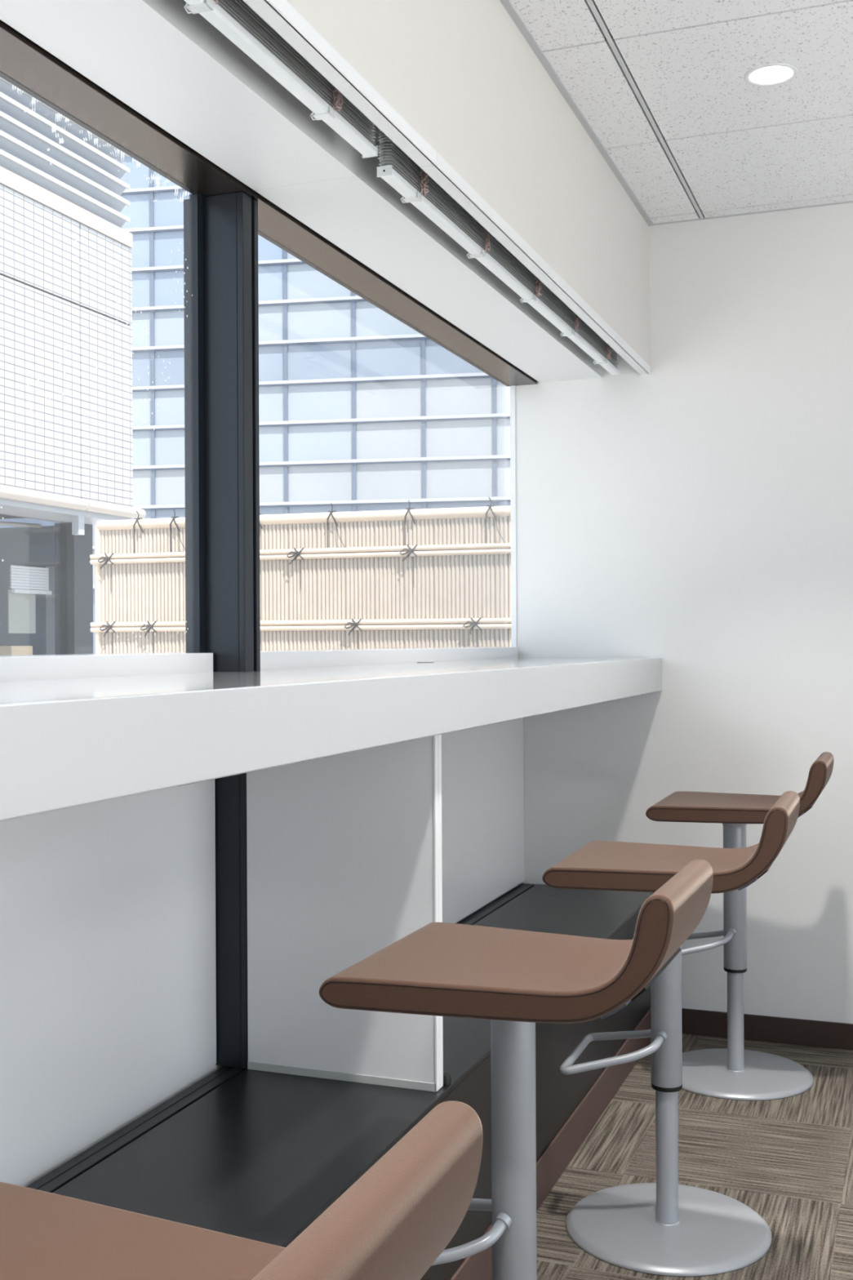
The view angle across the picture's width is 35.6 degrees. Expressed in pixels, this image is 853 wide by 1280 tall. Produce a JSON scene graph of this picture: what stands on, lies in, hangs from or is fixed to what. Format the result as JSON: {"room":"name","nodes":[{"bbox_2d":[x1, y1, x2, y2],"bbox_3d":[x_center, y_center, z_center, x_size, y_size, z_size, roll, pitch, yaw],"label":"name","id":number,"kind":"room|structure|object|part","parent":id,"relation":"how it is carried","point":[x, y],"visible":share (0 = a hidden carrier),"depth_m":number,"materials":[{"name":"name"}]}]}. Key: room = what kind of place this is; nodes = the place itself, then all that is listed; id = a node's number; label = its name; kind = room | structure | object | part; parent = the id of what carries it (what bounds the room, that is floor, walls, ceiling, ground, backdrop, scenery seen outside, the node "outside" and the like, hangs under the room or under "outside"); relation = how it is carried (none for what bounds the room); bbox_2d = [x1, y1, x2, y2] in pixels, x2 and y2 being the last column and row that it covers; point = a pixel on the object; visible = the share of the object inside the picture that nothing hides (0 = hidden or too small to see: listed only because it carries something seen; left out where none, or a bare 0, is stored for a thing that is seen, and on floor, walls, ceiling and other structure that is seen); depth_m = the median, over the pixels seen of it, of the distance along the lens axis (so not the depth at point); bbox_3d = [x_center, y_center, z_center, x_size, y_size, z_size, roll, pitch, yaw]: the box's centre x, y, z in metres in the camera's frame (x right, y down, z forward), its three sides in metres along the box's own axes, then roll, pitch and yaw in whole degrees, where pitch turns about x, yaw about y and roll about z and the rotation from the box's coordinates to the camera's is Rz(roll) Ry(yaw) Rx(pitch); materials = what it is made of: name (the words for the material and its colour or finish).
{"room":"cafe","nodes":[
{"label":"cafe","id":0,"kind":"room"},
{"bbox_2d":[15,884,518,1186],"bbox_3d":[-0.738,-0.129,1.585,0.231,2.850,5.925,0,0,20],"label":"trim","id":1,"kind":"structure","parent":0,"point":[54,1165],"depth_m":2.10,"materials":[{"name":"paint"}]},
{"bbox_2d":[0,778,216,1184],"bbox_3d":[-0.707,0.462,1.526,0.004,0.605,1.855,0,0,20],"label":"panel","id":2,"kind":"object","parent":1,"relation":"attached to","point":[108,993],"visible":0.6,"depth_m":2.05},
{"bbox_2d":[0,19,246,681],"bbox_3d":[-0.753,-0.429,1.510,0.218,1.010,1.925,0,0,20],"label":"window","id":3,"kind":"structure","parent":1,"relation":"in","point":[26,65],"depth_m":2.16,"materials":[{"name":"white metal"}]},
{"bbox_3d":[-0.742,-0.428,1.538,0.004,0.902,1.864,0,0,20],"label":"pane","id":4,"kind":"part","parent":3,"relation":"part of","materials":[{"name":"clear glass"}]},
{"bbox_3d":[-0.776,0.050,1.548,0.144,0.052,1.858,0,0,20],"label":"sill","id":5,"kind":"part","parent":3,"relation":"part of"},
{"bbox_2d":[183,191,260,1068],"bbox_3d":[-0.373,-0.018,2.428,0.122,1.574,0.060,0,0,20],"label":"window mullion","id":6,"kind":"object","parent":1,"relation":"attached to","point":[230,220],"depth_m":2.39,"materials":[{"name":"black metal"}]},
{"bbox_2d":[164,185,537,669],"bbox_3d":[-0.080,-0.430,3.314,0.218,1.010,1.925,0,0,20],"label":"window","id":7,"kind":"structure","parent":1,"relation":"in","point":[276,225],"depth_m":3.14,"materials":[{"name":"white metal"}]},
{"bbox_3d":[-0.102,0.049,3.355,0.144,0.052,1.865,0,0,20],"label":"sill","id":8,"kind":"part","parent":7,"relation":"part of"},
{"bbox_2d":[441,718,524,923],"bbox_3d":[-0.026,0.461,3.329,0.020,0.605,1.859,0,0,20],"label":"panel","id":9,"kind":"object","parent":1,"relation":"attached to","point":[482,767],"visible":0.21,"depth_m":3.79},
{"bbox_2d":[0,657,662,821],"bbox_3d":[-0.504,0.107,1.418,0.456,0.100,5.774,0,0,20],"label":"countertop","id":10,"kind":"structure","parent":9,"relation":"on","point":[65,743],"depth_m":1.60,"materials":[{"name":"white laminate"}]},
{"bbox_2d":[0,0,648,382],"bbox_3d":[-0.491,-0.939,1.412,0.348,0.257,5.775,0,0,20],"label":"soffit","id":11,"kind":"structure","parent":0,"point":[171,65],"depth_m":2.20,"materials":[{"name":"paint"}]},
{"bbox_2d":[286,0,649,365],"bbox_3d":[-0.334,-1.170,1.354,0.012,0.672,5.775,0,0,20],"label":"wall","id":12,"kind":"structure","parent":0,"point":[462,73],"depth_m":2.67,"materials":[{"name":"paint"}]},
{"bbox_2d":[183,0,377,158],"bbox_3d":[-0.408,-0.929,1.325,0.075,0.254,1.885,0,0,20],"label":"blind","id":13,"kind":"object","parent":12,"relation":"attached to","point":[234,19],"visible":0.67,"depth_m":1.91,"materials":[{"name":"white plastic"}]},
{"bbox_3d":[-0.137,-0.859,2.041,0.015,0.092,0.017,0,0,20],"label":"ladder cord","id":14,"kind":"part","parent":13,"relation":"part of","materials":[{"name":"brown fabric"}]},
{"bbox_2d":[265,0,650,373],"bbox_3d":[-0.327,-0.823,1.351,0.006,0.022,5.775,0,0,20],"label":"trim","id":15,"kind":"structure","parent":12,"relation":"attached to","point":[294,18],"depth_m":2.21,"materials":[{"name":"white metal"}]},
{"bbox_2d":[377,128,619,375],"bbox_3d":[0.262,-0.925,3.122,0.075,0.264,1.830,0,0,20],"label":"blind","id":16,"kind":"object","parent":12,"relation":"attached to","point":[398,170],"visible":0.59,"depth_m":2.74,"materials":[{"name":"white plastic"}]},
{"bbox_3d":[-0.004,-0.848,2.396,0.014,0.092,0.016,0,0,20],"label":"ladder cord","id":17,"kind":"part","parent":16,"relation":"part of","materials":[{"name":"fabric"}]},
{"bbox_3d":[0.126,-0.849,2.745,0.013,0.092,0.015,0,0,20],"label":"ladder cord","id":18,"kind":"part","parent":16,"relation":"part of","materials":[{"name":"fabric"}]},
{"bbox_3d":[0.262,-0.849,3.109,0.013,0.092,0.016,0,0,25],"label":"ladder cord","id":19,"kind":"part","parent":16,"relation":"part of","materials":[{"name":"brown fabric"}]},
{"bbox_3d":[0.392,-0.849,3.458,0.011,0.092,0.017,0,0,5],"label":"ladder cord","id":20,"kind":"part","parent":16,"relation":"part of","materials":[{"name":"brown fabric"}]},
{"bbox_3d":[0.522,-0.849,3.807,0.012,0.091,0.019,0,0,34],"label":"ladder cord","id":21,"kind":"part","parent":16,"relation":"part of","materials":[{"name":"brown fabric"}]},
{"bbox_2d":[499,0,852,226],"bbox_3d":[0.994,-1.283,0.859,2.824,0.024,5.775,0,0,20],"label":"trim","id":22,"kind":"structure","parent":12,"relation":"attached to","point":[507,4],"depth_m":3.23,"materials":[{"name":"grey metal"}]},
{"bbox_2d":[491,1033,852,1279],"bbox_3d":[0.784,1.237,0.939,3.300,0.100,5.775,0,0,20],"label":"floor","id":23,"kind":"structure","parent":0,"point":[789,1160],"depth_m":3.01,"materials":[{"name":"carpet"}]},
{"bbox_2d":[0,1101,482,1279],"bbox_3d":[-0.227,0.753,0.843,0.462,0.878,0.409,0,0,21],"label":"bar stool","id":24,"kind":"object","parent":23,"relation":"on","point":[399,1216],"visible":1,"depth_m":0.88,"materials":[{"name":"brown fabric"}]},
{"bbox_2d":[26,883,651,1279],"bbox_3d":[-0.509,0.982,1.420,0.442,0.425,5.774,0,0,20],"label":"raised platform","id":25,"kind":"object","parent":23,"relation":"on","point":[256,1155],"visible":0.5,"depth_m":2.18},
{"bbox_2d":[246,733,443,1092],"bbox_3d":[-0.147,0.463,2.330,0.362,0.612,0.032,0,0,20],"label":"divider panel","id":26,"kind":"object","parent":25,"relation":"on","point":[344,851],"visible":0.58,"depth_m":2.31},
{"bbox_3d":[-0.147,0.762,2.330,0.359,0.014,0.032,0,0,20],"label":"rail","id":27,"kind":"part","parent":26,"relation":"part of","materials":[{"name":"white metal"}]},
{"bbox_2d":[443,1072,451,1085],"bbox_3d":[0.033,0.758,2.291,0.019,0.018,0.019,0,0,20],"label":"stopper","id":28,"kind":"object","parent":25,"relation":"on","point":[446,1077],"visible":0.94,"depth_m":2.28,"materials":[{"name":"black rubber"}]},
{"bbox_3d":[-0.318,0.987,1.349,0.022,0.413,5.774,0,0,20],"label":"panel","id":29,"kind":"part","parent":25,"relation":"part of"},
{"bbox_2d":[319,859,713,1279],"bbox_3d":[0.142,0.752,1.834,0.462,0.878,0.409,0,0,22],"label":"bar stool","id":30,"kind":"object","parent":23,"relation":"on","point":[514,980],"visible":0.94,"depth_m":1.79,"materials":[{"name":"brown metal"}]},
{"bbox_3d":[0.264,0.459,1.785,0.114,0.050,0.230,0,0,22],"label":"under plate","id":31,"kind":"part","parent":30,"relation":"part of","materials":[{"name":"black metal"}]},
{"bbox_2d":[542,791,799,1276],"bbox_3d":[0.506,0.752,2.677,0.462,0.878,0.409,0,0,20],"label":"bar stool","id":32,"kind":"object","parent":23,"relation":"on","point":[665,1227],"visible":0.94,"depth_m":2.65,"materials":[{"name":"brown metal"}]},
{"bbox_3d":[0.630,0.458,2.632,0.114,0.050,0.230,0,0,20],"label":"under plate","id":33,"kind":"part","parent":32,"relation":"part of","materials":[{"name":"grey metal"}]},
{"bbox_2d":[645,751,834,1100],"bbox_3d":[0.865,0.751,3.623,0.462,0.878,0.409,0,0,20],"label":"bar stool","id":34,"kind":"object","parent":23,"relation":"on","point":[735,1073],"visible":0.8,"depth_m":3.60,"materials":[{"name":"silver metal"}]},
{"bbox_3d":[0.843,0.496,3.631,0.120,0.036,0.120,0,0,20],"label":"seat mount","id":35,"kind":"part","parent":34,"relation":"part of","materials":[{"name":"silver metal"}]},
{"bbox_2d":[509,0,852,223],"bbox_3d":[1.054,-1.375,0.836,2.994,0.200,6.075,0,0,20],"label":"ceiling","id":36,"kind":"structure","parent":0,"point":[740,146],"depth_m":3.09,"materials":[{"name":"tile"}]},
{"bbox_2d":[586,0,703,218],"bbox_3d":[0.955,-1.280,0.873,2.426,0.013,5.775,0,0,20],"label":"trim","id":37,"kind":"structure","parent":36,"relation":"attached to","point":[592,4],"depth_m":3.11,"materials":[{"name":"grey metal"}]},
{"bbox_2d":[557,9,789,212],"bbox_3d":[1.001,-1.288,0.856,2.808,0.019,5.775,0,0,20],"label":"trim","id":38,"kind":"structure","parent":36,"relation":"attached to","point":[788,10],"depth_m":2.81,"materials":[{"name":"grey metal"}]},
{"bbox_2d":[744,62,798,86],"bbox_3d":[0.775,-1.270,2.983,0.119,0.003,0.119,0,0,20],"label":"recessed light","id":39,"kind":"object","parent":36,"relation":"in","point":[770,74],"visible":1,"depth_m":2.98,"materials":[{"name":"white plastic"}]},
{"bbox_2d":[515,202,852,1023],"bbox_3d":[1.897,-0.115,3.684,3.419,2.800,0.150,0,0,20],"label":"wall","id":40,"kind":"structure","parent":0,"point":[694,513],"depth_m":3.99,"materials":[{"name":"paint"}]},
{"bbox_2d":[681,1008,852,1049],"bbox_3d":[2.022,1.147,3.554,2.807,0.075,0.008,0,0,20],"label":"baseboard","id":41,"kind":"structure","parent":40,"relation":"attached to","point":[837,1035],"depth_m":3.92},
{"label":"outside","id":42,"kind":"structure","parent":0,"visible":0},
{"bbox_3d":[-22.623,1.719,27.114,58.640,0.450,85.000,0,0,20],"label":"ground","id":43,"kind":"structure","parent":42,"visible":0},
{"bbox_2d":[0,645,32,655],"bbox_3d":[-4.337,0.721,13.832,0.300,1.320,0.350,0,0,20],"label":"storage box","id":44,"kind":"object","parent":43,"relation":"on","point":[4,650],"visible":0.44,"depth_m":13.68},
{"bbox_2d":[0,77,146,654],"bbox_3d":[-8.134,-2.778,11.036,7.075,8.350,10.200,0,0,20],"label":"building","id":45,"kind":"structure","parent":43,"relation":"on","point":[72,467],"depth_m":13.40,"materials":[{"name":"white tile"}]},
{"bbox_2d":[8,564,51,633],"bbox_3d":[-4.165,-0.419,13.923,0.070,0.697,0.660,0,0,20],"label":"window blind","id":46,"kind":"object","parent":45,"relation":"attached to","point":[21,602],"visible":1,"depth_m":13.85,"materials":[{"name":"white plastic"}]},
{"bbox_3d":[-5.018,-5.155,9.749,0.160,0.177,9.770,0,0,20],"label":"louvre blade","id":47,"kind":"part","parent":45,"relation":"part of","materials":[{"name":"white metal"}]},
{"bbox_3d":[-5.017,-4.977,9.749,0.160,0.177,9.770,0,0,20],"label":"louvre blade","id":48,"kind":"part","parent":45,"relation":"part of","materials":[{"name":"white metal"}]},
{"bbox_3d":[-5.016,-4.800,9.749,0.160,0.177,9.770,0,0,20],"label":"louvre blade","id":49,"kind":"part","parent":45,"relation":"part of","materials":[{"name":"white metal"}]},
{"bbox_3d":[-5.015,-4.622,9.749,0.160,0.177,9.770,0,0,20],"label":"louvre blade","id":50,"kind":"part","parent":45,"relation":"part of","materials":[{"name":"white metal"}]},
{"bbox_3d":[-5.014,-4.445,9.748,0.160,0.177,9.770,0,0,20],"label":"louvre blade","id":51,"kind":"part","parent":45,"relation":"part of","materials":[{"name":"white metal"}]},
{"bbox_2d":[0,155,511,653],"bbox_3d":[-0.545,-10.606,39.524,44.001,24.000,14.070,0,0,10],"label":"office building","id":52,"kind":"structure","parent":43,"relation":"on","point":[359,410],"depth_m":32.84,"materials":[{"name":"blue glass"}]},
{"bbox_3d":[-7.755,-1.851,33.761,1.722,0.963,0.040,0,0,10],"label":"glass panel","id":53,"kind":"part","parent":52,"relation":"part of","materials":[{"name":"glass"}]},
{"bbox_3d":[-7.761,-2.854,33.762,1.722,0.963,0.040,0,0,10],"label":"glass panel","id":54,"kind":"part","parent":52,"relation":"part of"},
{"bbox_3d":[-7.808,-11.881,33.774,1.722,0.963,0.040,0,0,10],"label":"glass panel","id":55,"kind":"part","parent":52,"relation":"part of","materials":[{"name":"blue glass"}]},
{"bbox_3d":[-7.803,-10.878,33.772,1.722,0.963,0.040,0,0,10],"label":"glass panel","id":56,"kind":"part","parent":52,"relation":"part of","materials":[{"name":"glass"}]},
{"bbox_3d":[-7.787,-7.869,33.769,1.722,0.963,0.040,0,0,10],"label":"glass panel","id":57,"kind":"part","parent":52,"relation":"part of","materials":[{"name":"glass"}]},
{"bbox_3d":[-7.798,-9.875,33.771,1.722,0.963,0.040,0,0,10],"label":"glass panel","id":58,"kind":"part","parent":52,"relation":"part of","materials":[{"name":"glass"}]},
{"bbox_3d":[-7.792,-8.872,33.770,1.722,0.963,0.040,0,0,10],"label":"glass panel","id":59,"kind":"part","parent":52,"relation":"part of","materials":[{"name":"blue glass"}]},
{"bbox_3d":[-7.782,-6.866,33.767,1.722,0.963,0.040,0,0,10],"label":"glass panel","id":60,"kind":"part","parent":52,"relation":"part of","materials":[{"name":"glass"}]},
{"bbox_3d":[-7.777,-5.863,33.766,1.722,0.963,0.040,0,0,10],"label":"glass panel","id":61,"kind":"part","parent":52,"relation":"part of","materials":[{"name":"white glass"}]},
{"bbox_3d":[-7.771,-4.860,33.765,1.722,0.963,0.040,0,0,10],"label":"glass panel","id":62,"kind":"part","parent":52,"relation":"part of","materials":[{"name":"white glass"}]},
{"bbox_3d":[-7.766,-3.857,33.763,1.722,0.963,0.040,0,0,10],"label":"glass panel","id":63,"kind":"part","parent":52,"relation":"part of","materials":[{"name":"white glass"}]},
{"bbox_3d":[-6.093,-11.890,33.471,1.722,0.963,0.040,0,0,10],"label":"glass panel","id":64,"kind":"part","parent":52,"relation":"part of","materials":[{"name":"glass"}]},
{"bbox_3d":[-6.082,-9.884,33.469,1.722,0.963,0.040,0,0,10],"label":"glass panel","id":65,"kind":"part","parent":52,"relation":"part of","materials":[{"name":"glass"}]},
{"bbox_3d":[-6.077,-8.881,33.467,1.722,0.963,0.040,0,0,10],"label":"glass panel","id":66,"kind":"part","parent":52,"relation":"part of","materials":[{"name":"glass"}]},
{"bbox_3d":[-6.072,-7.878,33.466,1.722,0.963,0.040,0,0,10],"label":"glass panel","id":67,"kind":"part","parent":52,"relation":"part of","materials":[{"name":"glass"}]},
{"bbox_3d":[-6.066,-6.875,33.465,1.722,0.963,0.040,0,0,10],"label":"glass panel","id":68,"kind":"part","parent":52,"relation":"part of","materials":[{"name":"blue glass"}]},
{"bbox_3d":[-6.061,-5.872,33.463,1.722,0.963,0.040,0,0,10],"label":"glass panel","id":69,"kind":"part","parent":52,"relation":"part of","materials":[{"name":"white glass"}]},
{"bbox_3d":[-6.056,-4.869,33.462,1.722,0.963,0.040,0,0,10],"label":"glass panel","id":70,"kind":"part","parent":52,"relation":"part of","materials":[{"name":"white glass"}]},
{"bbox_3d":[-6.051,-3.866,33.461,1.722,0.963,0.040,0,0,10],"label":"glass panel","id":71,"kind":"part","parent":52,"relation":"part of","materials":[{"name":"white glass"}]},
{"bbox_3d":[-6.045,-2.863,33.459,1.722,0.963,0.040,0,0,10],"label":"glass panel","id":72,"kind":"part","parent":52,"relation":"part of","materials":[{"name":"blue glass"}]},
{"bbox_3d":[-6.087,-10.887,33.470,1.722,0.963,0.040,0,0,10],"label":"glass panel","id":73,"kind":"part","parent":52,"relation":"part of","materials":[{"name":"blue glass"}]},
{"bbox_3d":[-4.367,-9.894,33.166,1.722,0.963,0.040,0,0,10],"label":"glass panel","id":74,"kind":"part","parent":52,"relation":"part of","materials":[{"name":"blue glass"}]},
{"bbox_3d":[-4.361,-8.891,33.165,1.722,0.963,0.040,0,0,10],"label":"glass panel","id":75,"kind":"part","parent":52,"relation":"part of","materials":[{"name":"glass"}]},
{"bbox_3d":[-4.356,-7.888,33.163,1.722,0.963,0.040,0,0,10],"label":"glass panel","id":76,"kind":"part","parent":52,"relation":"part of","materials":[{"name":"glass"}]},
{"bbox_3d":[-4.351,-6.885,33.162,1.722,0.963,0.040,0,0,10],"label":"glass panel","id":77,"kind":"part","parent":52,"relation":"part of","materials":[{"name":"blue glass"}]},
{"bbox_3d":[-4.346,-5.882,33.161,1.722,0.963,0.040,0,0,10],"label":"glass panel","id":78,"kind":"part","parent":52,"relation":"part of","materials":[{"name":"white glass"}]},
{"bbox_3d":[-4.340,-4.879,33.160,1.722,0.963,0.040,0,0,10],"label":"glass panel","id":79,"kind":"part","parent":52,"relation":"part of","materials":[{"name":"white glass"}]},
{"bbox_3d":[-4.335,-3.876,33.158,1.722,0.963,0.040,0,0,10],"label":"glass panel","id":80,"kind":"part","parent":52,"relation":"part of","materials":[{"name":"glass"}]},
{"bbox_3d":[-4.330,-2.873,33.157,1.722,0.963,0.040,0,0,10],"label":"glass panel","id":81,"kind":"part","parent":52,"relation":"part of","materials":[{"name":"blue glass"}]},
{"bbox_3d":[-2.651,-9.903,32.864,1.722,0.963,0.040,0,0,10],"label":"glass panel","id":82,"kind":"part","parent":52,"relation":"part of","materials":[{"name":"glass"}]},
{"bbox_3d":[-2.646,-8.900,32.862,1.722,0.963,0.040,0,0,10],"label":"glass panel","id":83,"kind":"part","parent":52,"relation":"part of","materials":[{"name":"glass"}]},
{"bbox_3d":[-2.640,-7.897,32.861,1.722,0.963,0.040,0,0,10],"label":"glass panel","id":84,"kind":"part","parent":52,"relation":"part of","materials":[{"name":"glass"}]},
{"bbox_3d":[-2.635,-6.894,32.860,1.722,0.963,0.040,0,0,10],"label":"glass panel","id":85,"kind":"part","parent":52,"relation":"part of","materials":[{"name":"glass"}]},
{"bbox_3d":[-2.630,-5.891,32.858,1.722,0.963,0.040,0,0,10],"label":"glass panel","id":86,"kind":"part","parent":52,"relation":"part of","materials":[{"name":"white glass"}]},
{"bbox_3d":[-2.625,-4.888,32.857,1.722,0.963,0.040,0,0,10],"label":"glass panel","id":87,"kind":"part","parent":52,"relation":"part of","materials":[{"name":"glass"}]},
{"bbox_3d":[-2.619,-3.885,32.856,1.722,0.963,0.040,0,0,10],"label":"glass panel","id":88,"kind":"part","parent":52,"relation":"part of","materials":[{"name":"white glass"}]},
{"bbox_3d":[-2.614,-2.882,32.855,1.722,0.963,0.040,0,0,10],"label":"glass panel","id":89,"kind":"part","parent":52,"relation":"part of","materials":[{"name":"blue glass"}]},
{"bbox_3d":[-0.925,-7.907,32.559,1.722,0.963,0.040,0,0,10],"label":"glass panel","id":90,"kind":"part","parent":52,"relation":"part of","materials":[{"name":"glass"}]},
{"bbox_3d":[-0.920,-6.904,32.557,1.722,0.963,0.040,0,0,10],"label":"glass panel","id":91,"kind":"part","parent":52,"relation":"part of","materials":[{"name":"glass"}]},
{"bbox_3d":[-0.914,-5.901,32.556,1.722,0.963,0.040,0,0,10],"label":"glass panel","id":92,"kind":"part","parent":52,"relation":"part of","materials":[{"name":"white glass"}]},
{"bbox_3d":[-0.909,-4.897,32.555,1.722,0.963,0.040,0,0,10],"label":"glass panel","id":93,"kind":"part","parent":52,"relation":"part of","materials":[{"name":"white glass"}]},
{"bbox_3d":[-0.904,-3.895,32.553,1.722,0.963,0.040,0,0,10],"label":"glass panel","id":94,"kind":"part","parent":52,"relation":"part of","materials":[{"name":"white glass"}]},
{"bbox_3d":[-0.899,-2.892,32.552,1.722,0.963,0.040,0,0,10],"label":"glass panel","id":95,"kind":"part","parent":52,"relation":"part of","materials":[{"name":"glass"}]},
{"bbox_3d":[0.796,-6.913,32.255,1.722,0.963,0.040,0,0,10],"label":"glass panel","id":96,"kind":"part","parent":52,"relation":"part of","materials":[{"name":"glass"}]},
{"bbox_3d":[0.801,-5.910,32.253,1.722,0.963,0.040,0,0,10],"label":"glass panel","id":97,"kind":"part","parent":52,"relation":"part of","materials":[{"name":"white glass"}]},
{"bbox_3d":[0.806,-4.907,32.252,1.722,0.963,0.040,0,0,10],"label":"glass panel","id":98,"kind":"part","parent":52,"relation":"part of","materials":[{"name":"white glass"}]},
{"bbox_3d":[0.812,-3.904,32.251,1.722,0.963,0.040,0,0,10],"label":"glass panel","id":99,"kind":"part","parent":52,"relation":"part of","materials":[{"name":"white glass"}]},
{"bbox_3d":[0.817,-2.901,32.249,1.722,0.963,0.040,0,0,10],"label":"glass panel","id":100,"kind":"part","parent":52,"relation":"part of","materials":[{"name":"glass"}]},
{"bbox_3d":[2.517,-5.919,31.951,1.722,0.963,0.040,0,0,10],"label":"glass panel","id":101,"kind":"part","parent":52,"relation":"part of","materials":[{"name":"white glass"}]},
{"bbox_3d":[2.522,-4.916,31.950,1.722,0.963,0.040,0,0,10],"label":"glass panel","id":102,"kind":"part","parent":52,"relation":"part of","materials":[{"name":"white glass"}]},
{"bbox_3d":[2.527,-3.913,31.948,1.722,0.963,0.040,0,0,10],"label":"glass panel","id":103,"kind":"part","parent":52,"relation":"part of","materials":[{"name":"white glass"}]},
{"bbox_3d":[2.532,-2.910,31.947,1.722,0.963,0.040,0,0,10],"label":"glass panel","id":104,"kind":"part","parent":52,"relation":"part of","materials":[{"name":"glass"}]},
{"bbox_2d":[89,497,511,653],"bbox_3d":[-0.021,0.255,7.957,4.500,2.192,0.088,0,0,17],"label":"bamboo fence","id":105,"kind":"object","parent":43,"relation":"on","point":[407,578],"visible":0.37,"depth_m":8.10,"materials":[{"name":"wood"}]},
{"bbox_3d":[-2.130,0.310,8.618,0.048,2.105,0.048,0,0,17],"label":"post","id":106,"kind":"part","parent":105,"relation":"part of","materials":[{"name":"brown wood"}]},
{"bbox_3d":[-0.027,-0.078,7.945,4.500,0.030,0.030,0,0,17],"label":"cross rail","id":107,"kind":"part","parent":105,"relation":"part of","materials":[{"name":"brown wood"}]},
{"bbox_3d":[-0.027,-0.111,7.945,4.500,0.030,0.030,0,0,17],"label":"cross rail","id":108,"kind":"part","parent":105,"relation":"part of","materials":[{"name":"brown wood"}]},
{"bbox_3d":[-0.029,-0.518,7.945,4.500,0.030,0.030,0,0,17],"label":"cross rail","id":109,"kind":"part","parent":105,"relation":"part of","materials":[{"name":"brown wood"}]},
{"bbox_3d":[-0.029,-0.551,7.945,4.500,0.030,0.030,0,0,17],"label":"cross rail","id":110,"kind":"part","parent":105,"relation":"part of","materials":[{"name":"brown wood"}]},
{"bbox_3d":[-0.002,-0.755,7.962,4.455,0.066,0.066,0,0,17],"label":"rail","id":111,"kind":"part","parent":105,"relation":"part of","materials":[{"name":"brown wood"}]}
]}

